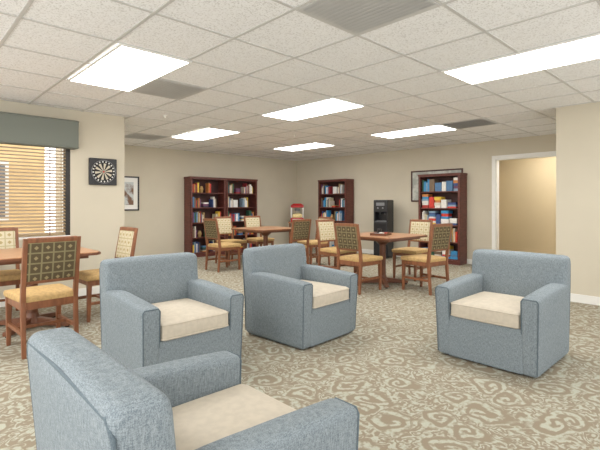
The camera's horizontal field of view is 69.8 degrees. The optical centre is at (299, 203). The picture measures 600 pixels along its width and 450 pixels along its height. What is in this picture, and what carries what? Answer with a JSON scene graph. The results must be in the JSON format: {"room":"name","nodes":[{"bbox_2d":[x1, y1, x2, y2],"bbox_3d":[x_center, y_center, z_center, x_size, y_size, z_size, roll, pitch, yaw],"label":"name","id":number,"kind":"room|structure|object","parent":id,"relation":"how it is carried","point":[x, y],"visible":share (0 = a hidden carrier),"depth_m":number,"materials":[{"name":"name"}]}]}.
{"room":"care facility","nodes":[
{"label":"care facility","id":0,"kind":"room"},
{"bbox_2d":[57,148,61,231],"bbox_3d":[-3.561,0.000,7.118,0.120,2.440,2.780,0,0,-44],"label":"wall","id":1,"kind":"structure","parent":0,"point":[57,148],"depth_m":7.98,"materials":[{"name":"paint"}]},
{"bbox_2d":[62,149,62,231],"bbox_3d":[-3.588,-0.105,7.147,0.060,1.850,2.300,0,0,-44],"label":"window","id":2,"kind":"structure","parent":1,"relation":"in","point":[62,149],"depth_m":7.94,"materials":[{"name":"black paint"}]},
{"bbox_2d":[0,100,123,298],"bbox_3d":[-3.962,0.000,4.733,3.990,2.440,0.120,0,0,-44],"label":"wall","id":3,"kind":"structure","parent":0,"point":[96,211],"depth_m":5.75,"materials":[{"name":"paint"}]},
{"bbox_2d":[0,111,78,149],"bbox_3d":[-3.732,-0.880,4.753,2.350,0.360,0.148,0,0,-44],"label":"window valance","id":4,"kind":"object","parent":3,"relation":"attached to","point":[15,129],"visible":1,"depth_m":5.20,"materials":[{"name":"fabric"}]},
{"bbox_2d":[19,149,69,239],"bbox_3d":[-3.816,-0.230,4.869,2.190,1.340,0.125,0,0,-44],"label":"window","id":5,"kind":"structure","parent":3,"relation":"in","point":[67,151],"depth_m":5.57,"materials":[{"name":"black metal"}]},
{"bbox_2d":[0,146,65,236],"bbox_3d":[-3.788,-0.231,4.844,2.075,1.278,0.049,0,0,-44],"label":"window blinds","id":6,"kind":"object","parent":5,"relation":"attached to","point":[49,150],"visible":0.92,"depth_m":5.32,"materials":[{"name":"brown wood"}]},
{"bbox_2d":[0,286,99,306],"bbox_3d":[-3.910,1.170,4.690,4.005,0.100,0.015,0,0,-44],"label":"baseboard","id":7,"kind":"structure","parent":3,"relation":"attached to","point":[95,290],"depth_m":5.68,"materials":[{"name":"white paint"}]},
{"bbox_2d":[89,158,116,184],"bbox_3d":[-2.673,-0.430,5.838,0.360,0.360,0.054,0,0,-44],"label":"dartboard","id":8,"kind":"object","parent":3,"relation":"attached to","point":[102,171],"visible":1,"depth_m":5.81,"materials":[{"name":"black plastic"}]},
{"bbox_2d":[55,145,296,255],"bbox_3d":[-2.323,0.000,10.299,6.300,2.440,0.120,0,0,-44],"label":"wall","id":9,"kind":"structure","parent":0,"point":[159,220],"depth_m":9.81,"materials":[{"name":"paint"}]},
{"bbox_2d":[124,176,138,210],"bbox_3d":[-3.604,-0.210,8.976,0.500,0.720,0.025,0,0,-44],"label":"framed picture","id":10,"kind":"object","parent":9,"relation":"attached to","point":[131,183],"visible":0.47,"depth_m":9.04,"materials":[{"name":"white paper"}]},
{"bbox_2d":[0,0,599,160],"bbox_3d":[0.521,-1.270,5.688,11.800,0.100,10.720,0,0,-44],"label":"ceiling","id":11,"kind":"structure","parent":0,"point":[295,33],"depth_m":3.89,"materials":[{"name":"tile"}]},
{"bbox_2d":[68,43,191,91],"bbox_3d":[-1.602,-1.210,3.952,0.610,0.012,1.334,0,0,-44],"label":"ceiling light panel","id":12,"kind":"object","parent":11,"relation":"in","point":[127,68],"depth_m":3.85,"materials":[{"name":"white plastic"}]},
{"bbox_2d":[124,133,165,140],"bbox_3d":[-2.836,-1.212,7.843,0.580,0.011,0.637,0,0,-44],"label":"ceiling vent","id":13,"kind":"object","parent":11,"relation":"in","point":[136,135],"depth_m":7.78,"materials":[{"name":"grey metal"}]},
{"bbox_2d":[133,79,204,99],"bbox_3d":[-1.420,-1.212,4.587,0.580,0.011,0.637,0,0,-44],"label":"ceiling vent","id":14,"kind":"object","parent":11,"relation":"in","point":[158,87],"depth_m":4.57,"materials":[{"name":"grey metal"}]},
{"bbox_2d":[171,128,240,140],"bbox_3d":[-1.675,-1.210,7.567,0.610,0.012,1.334,0,0,-44],"label":"ceiling light panel","id":15,"kind":"object","parent":11,"relation":"in","point":[208,133],"depth_m":7.53,"materials":[{"name":"white plastic"}]},
{"bbox_2d":[0,0,599,159],"bbox_3d":[0.407,-1.217,5.497,11.372,0.006,10.600,0,0,-44],"label":"grid","id":16,"kind":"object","parent":11,"relation":"attached to","point":[19,17],"depth_m":4.12,"materials":[{"name":"metal"}]},
{"bbox_2d":[272,142,335,150],"bbox_3d":[0.063,-1.210,9.222,0.610,0.012,1.334,0,0,-44],"label":"ceiling light panel","id":17,"kind":"object","parent":11,"relation":"in","point":[309,145],"depth_m":9.11,"materials":[{"name":"white plastic"}]},
{"bbox_2d":[260,97,365,120],"bbox_3d":[0.136,-1.210,5.607,0.610,0.012,1.334,0,0,-44],"label":"ceiling light panel","id":18,"kind":"object","parent":11,"relation":"in","point":[330,105],"depth_m":5.53,"materials":[{"name":"white plastic"}]},
{"bbox_2d":[299,0,438,33],"bbox_3d":[0.420,-1.212,2.655,0.580,0.011,0.637,0,0,-44],"label":"ceiling vent","id":19,"kind":"object","parent":11,"relation":"in","point":[354,16],"depth_m":2.70,"materials":[{"name":"grey metal"}]},
{"bbox_2d":[369,124,457,138],"bbox_3d":[1.903,-1.210,7.290,0.610,0.012,1.334,0,0,-44],"label":"ceiling light panel","id":20,"kind":"object","parent":11,"relation":"in","point":[434,128],"depth_m":7.21,"materials":[{"name":"white plastic"}]},
{"bbox_2d":[441,118,498,128],"bbox_3d":[2.593,-1.212,6.565,0.580,0.011,0.637,0,0,-44],"label":"ceiling vent","id":21,"kind":"object","parent":11,"relation":"in","point":[477,122],"depth_m":6.51,"materials":[{"name":"grey metal"}]},
{"bbox_2d":[441,33,599,84],"bbox_3d":[1.976,-1.210,3.675,0.610,0.012,1.334,0,0,-44],"label":"ceiling light panel","id":22,"kind":"object","parent":11,"relation":"in","point":[587,48],"depth_m":3.66,"materials":[{"name":"white plastic"}]},
{"bbox_2d":[0,248,599,449],"bbox_3d":[0.521,1.270,5.688,11.800,0.100,10.720,0,0,-44],"label":"floor","id":23,"kind":"structure","parent":0,"point":[407,393],"depth_m":2.96,"materials":[{"name":"carpet"}]},
{"bbox_2d":[0,227,26,312],"bbox_3d":[-3.214,0.745,4.607,0.459,0.950,0.556,0,0,-44],"label":"dining chair","id":24,"kind":"object","parent":23,"relation":"on","point":[9,237],"visible":0.49,"depth_m":4.80,"materials":[{"name":"beige fabric"}]},
{"bbox_2d":[3,236,80,359],"bbox_3d":[-2.192,0.745,3.667,0.556,0.950,0.459,0,0,43],"label":"dining chair","id":25,"kind":"object","parent":23,"relation":"on","point":[44,259],"visible":0.98,"depth_m":3.53,"materials":[{"name":"brown wood"}]},
{"bbox_2d":[0,247,100,337],"bbox_3d":[-2.654,0.848,4.266,1.000,0.745,1.000,0,0,-44],"label":"dining table","id":26,"kind":"object","parent":23,"relation":"on","point":[8,256],"visible":0.51,"depth_m":4.22,"materials":[{"name":"brown wood"}]},
{"bbox_2d":[78,227,137,322],"bbox_3d":[-2.140,0.745,4.730,0.459,0.950,0.556,0,0,44],"label":"dining chair","id":27,"kind":"object","parent":23,"relation":"on","point":[126,243],"visible":0.62,"depth_m":4.74,"materials":[{"name":"beige fabric"}]},
{"bbox_2d":[99,252,243,368],"bbox_3d":[-0.966,0.817,3.212,0.779,0.806,0.804,0,0,-44],"label":"armchair","id":28,"kind":"object","parent":23,"relation":"on","point":[155,309],"visible":0.83,"depth_m":3.10,"materials":[{"name":"blue fabric"}]},
{"bbox_2d":[26,327,359,449],"bbox_3d":[-0.356,0.817,1.415,0.804,0.806,0.779,0,0,-44],"label":"armchair","id":29,"kind":"object","parent":23,"relation":"on","point":[83,397],"visible":1,"depth_m":1.25,"materials":[{"name":"blue fabric"}]},
{"bbox_2d":[184,176,225,256],"bbox_3d":[-2.211,0.305,10.065,0.954,1.830,0.312,0,0,-44],"label":"bookcase","id":30,"kind":"object","parent":23,"relation":"on","point":[218,185],"visible":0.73,"depth_m":10.07,"materials":[{"name":"brown wood"}]},
{"bbox_2d":[193,183,220,252],"bbox_3d":[-2.223,0.320,10.049,0.791,1.595,0.200,0,0,-44],"label":"books","id":31,"kind":"object","parent":30,"relation":"in","point":[197,216],"visible":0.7,"depth_m":9.90,"materials":[{"name":"multicoloured paper"}]},
{"bbox_2d":[203,218,240,271],"bbox_3d":[-1.435,0.745,7.912,0.459,0.950,0.556,0,0,44],"label":"dining chair","id":32,"kind":"object","parent":23,"relation":"on","point":[211,228],"visible":1,"depth_m":7.78,"materials":[{"name":"brown wood"}]},
{"bbox_2d":[214,216,246,265],"bbox_3d":[-1.422,0.745,8.744,0.459,0.950,0.556,0,0,-44],"label":"dining chair","id":33,"kind":"object","parent":23,"relation":"on","point":[225,225],"visible":0.68,"depth_m":8.84,"materials":[{"name":"beige fabric"}]},
{"bbox_2d":[226,178,257,253],"bbox_3d":[-1.523,0.305,10.721,0.954,1.830,0.312,0,0,-44],"label":"bookcase","id":34,"kind":"object","parent":23,"relation":"on","point":[252,198],"visible":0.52,"depth_m":10.89,"materials":[{"name":"brown wood"}]},
{"bbox_2d":[228,183,253,248],"bbox_3d":[-1.527,0.307,10.715,0.817,1.622,0.194,0,0,-44],"label":"books","id":35,"kind":"object","parent":34,"relation":"in","point":[246,188],"visible":0.44,"depth_m":10.69,"materials":[{"name":"multicoloured paper"}]},
{"bbox_2d":[244,216,274,247],"bbox_3d":[-0.891,0.745,9.277,0.459,0.950,0.556,0,0,-40],"label":"dining chair","id":36,"kind":"object","parent":23,"relation":"on","point":[249,221],"visible":0.66,"depth_m":9.32,"materials":[{"name":"beige fabric"}]},
{"bbox_2d":[231,226,290,245],"bbox_3d":[-0.666,0.848,8.341,1.000,0.745,1.000,0,0,-44],"label":"dining table","id":37,"kind":"object","parent":23,"relation":"on","point":[265,231],"visible":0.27,"depth_m":8.17,"materials":[{"name":"brown wood"}]},
{"bbox_2d":[288,221,296,243],"bbox_3d":[-0.071,0.855,11.559,0.480,0.730,0.480,0,0,1],"label":"side table","id":38,"kind":"object","parent":23,"relation":"on","point":[289,222],"visible":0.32,"depth_m":11.35,"materials":[{"name":"brown wood"}]},
{"bbox_2d":[291,204,303,221],"bbox_3d":[-0.071,0.245,11.557,0.340,0.490,0.344,0,0,1],"label":"machine","id":39,"kind":"object","parent":38,"relation":"on","point":[296,207],"visible":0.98,"depth_m":11.42,"materials":[{"name":"red metal"}]},
{"bbox_2d":[278,219,310,263],"bbox_3d":[-0.138,0.745,7.640,0.459,0.950,0.556,0,0,-42],"label":"dining chair","id":40,"kind":"object","parent":23,"relation":"on","point":[300,229],"visible":0.64,"depth_m":7.46,"materials":[{"name":"fabric"}]},
{"bbox_2d":[242,243,357,348],"bbox_3d":[-0.001,0.817,4.061,0.804,0.806,0.779,0,0,42],"label":"armchair","id":41,"kind":"object","parent":23,"relation":"on","point":[290,301],"visible":1,"depth_m":3.86,"materials":[{"name":"blue fabric"}]},
{"bbox_2d":[297,217,331,264],"bbox_3d":[0.292,0.745,8.557,0.556,0.950,0.459,0,0,-36],"label":"dining chair","id":42,"kind":"object","parent":23,"relation":"on","point":[312,243],"visible":0.47,"depth_m":8.45,"materials":[{"name":"brown wood"}]},
{"bbox_2d":[318,179,353,247],"bbox_3d":[0.909,0.305,11.029,0.312,1.830,0.974,0,0,-44],"label":"bookcase","id":43,"kind":"object","parent":23,"relation":"on","point":[348,195],"visible":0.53,"depth_m":10.89,"materials":[{"name":"brown wood"}]},
{"bbox_2d":[321,184,344,246],"bbox_3d":[0.901,0.309,11.034,0.196,1.617,0.832,0,0,-44],"label":"books","id":44,"kind":"object","parent":43,"relation":"in","point":[325,189],"visible":0.55,"depth_m":11.07,"materials":[{"name":"multicoloured paper"}]},
{"bbox_2d":[315,219,356,272],"bbox_3d":[0.598,0.745,7.132,0.459,0.950,0.556,0,0,-42],"label":"dining chair","id":45,"kind":"object","parent":23,"relation":"on","point":[325,229],"visible":0.84,"depth_m":7.18,"materials":[{"name":"beige fabric"}]},
{"bbox_2d":[334,223,382,294],"bbox_3d":[0.818,0.745,6.040,0.556,0.950,0.459,0,0,-44],"label":"dining chair","id":46,"kind":"object","parent":23,"relation":"on","point":[347,235],"visible":0.97,"depth_m":5.89,"materials":[{"name":"brown wood"}]},
{"bbox_2d":[374,200,393,258],"bbox_3d":[1.883,0.570,9.691,0.340,1.300,0.346,0,0,36],"label":"water cooler","id":47,"kind":"object","parent":23,"relation":"on","point":[383,209],"visible":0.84,"depth_m":9.59,"materials":[{"name":"black plastic"}]},
{"bbox_2d":[360,232,426,288],"bbox_3d":[1.256,0.848,6.540,1.000,0.745,1.000,0,0,-44],"label":"dining table","id":48,"kind":"object","parent":23,"relation":"on","point":[382,240],"visible":0.66,"depth_m":6.45,"materials":[{"name":"brown wood"}]},
{"bbox_2d":[370,229,391,235],"bbox_3d":[1.219,0.432,6.478,0.240,0.085,0.340,0,0,26],"label":"tray","id":49,"kind":"object","parent":48,"relation":"on","point":[378,233],"visible":1,"depth_m":6.37,"materials":[{"name":"brown wood"}]},
{"bbox_2d":[392,219,432,280],"bbox_3d":[1.859,0.745,7.086,0.556,0.950,0.459,0,0,-44],"label":"dining chair","id":50,"kind":"object","parent":23,"relation":"on","point":[416,226],"visible":0.73,"depth_m":7.11,"materials":[{"name":"beige fabric"}]},
{"bbox_2d":[401,223,452,295],"bbox_3d":[1.765,0.745,6.000,0.459,0.950,0.556,0,0,-36],"label":"dining chair","id":51,"kind":"object","parent":23,"relation":"on","point":[440,235],"visible":1,"depth_m":5.85,"materials":[{"name":"brown wood"}]},
{"bbox_2d":[418,173,466,264],"bbox_3d":[2.936,0.305,8.900,0.312,1.830,0.944,0,0,-44],"label":"bookcase","id":52,"kind":"object","parent":23,"relation":"on","point":[460,196],"visible":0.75,"depth_m":8.66,"materials":[{"name":"brown wood"}]},
{"bbox_2d":[422,177,457,259],"bbox_3d":[2.931,0.299,8.900,0.200,1.638,0.813,0,0,-44],"label":"board games","id":53,"kind":"object","parent":52,"relation":"in","point":[428,201],"visible":0.6,"depth_m":8.81,"materials":[{"name":"multicoloured cardboard"}]},
{"bbox_2d":[435,249,570,377],"bbox_3d":[1.646,0.817,3.480,0.804,0.806,0.779,0,0,-44],"label":"armchair","id":54,"kind":"object","parent":23,"relation":"on","point":[511,313],"visible":1,"depth_m":3.31,"materials":[{"name":"blue fabric"}]},
{"bbox_2d":[297,134,555,258],"bbox_3d":[2.466,0.000,9.750,0.120,2.440,7.280,0,0,-44],"label":"wall","id":55,"kind":"structure","parent":0,"point":[380,175],"depth_m":9.74,"materials":[{"name":"paint"}]},
{"bbox_2d":[317,247,471,263],"bbox_3d":[2.423,1.170,9.698,0.015,0.100,7.265,0,0,-44],"label":"baseboard","id":56,"kind":"structure","parent":55,"relation":"attached to","point":[469,261],"depth_m":10.41,"materials":[{"name":"white paint"}]},
{"bbox_2d":[411,168,462,201],"bbox_3d":[2.902,-0.380,9.185,0.025,0.680,1.200,0,0,-44],"label":"framed picture","id":57,"kind":"object","parent":55,"relation":"attached to","point":[414,174],"visible":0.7,"depth_m":9.51,"materials":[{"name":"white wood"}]},
{"bbox_2d":[492,151,555,249],"bbox_3d":[4.242,0.150,7.871,0.140,2.140,1.390,0,0,-44],"label":"trim","id":58,"kind":"structure","parent":55,"relation":"attached to","point":[495,159],"depth_m":8.28,"materials":[{"name":"white paint"}]},
{"bbox_2d":[499,157,555,253],"bbox_3d":[4.726,0.000,8.574,1.530,2.440,3.300,0,0,-44],"label":"wall","id":59,"kind":"structure","parent":0,"point":[527,187],"depth_m":9.32,"materials":[{"name":"paint"}]},
{"bbox_2d":[556,102,599,296],"bbox_3d":[4.456,0.000,4.326,0.120,2.440,3.320,0,0,-44],"label":"wall","id":60,"kind":"structure","parent":0,"point":[577,126],"depth_m":5.31,"materials":[{"name":"paint"}]},
{"bbox_2d":[570,293,599,305],"bbox_3d":[4.402,1.170,4.285,0.015,0.100,3.335,0,0,-44],"label":"baseboard","id":61,"kind":"structure","parent":60,"relation":"attached to","point":[579,298],"depth_m":5.24,"materials":[{"name":"white paint"}]},
{"label":"outside","id":62,"kind":"structure","parent":0,"visible":0},
{"bbox_2d":[0,144,44,233],"bbox_3d":[-8.014,-0.180,5.660,8.200,3.000,0.150,0,0,-44],"label":"wall","id":63,"kind":"structure","parent":62,"point":[7,145],"depth_m":8.21,"materials":[{"name":"paint"}]}
]}

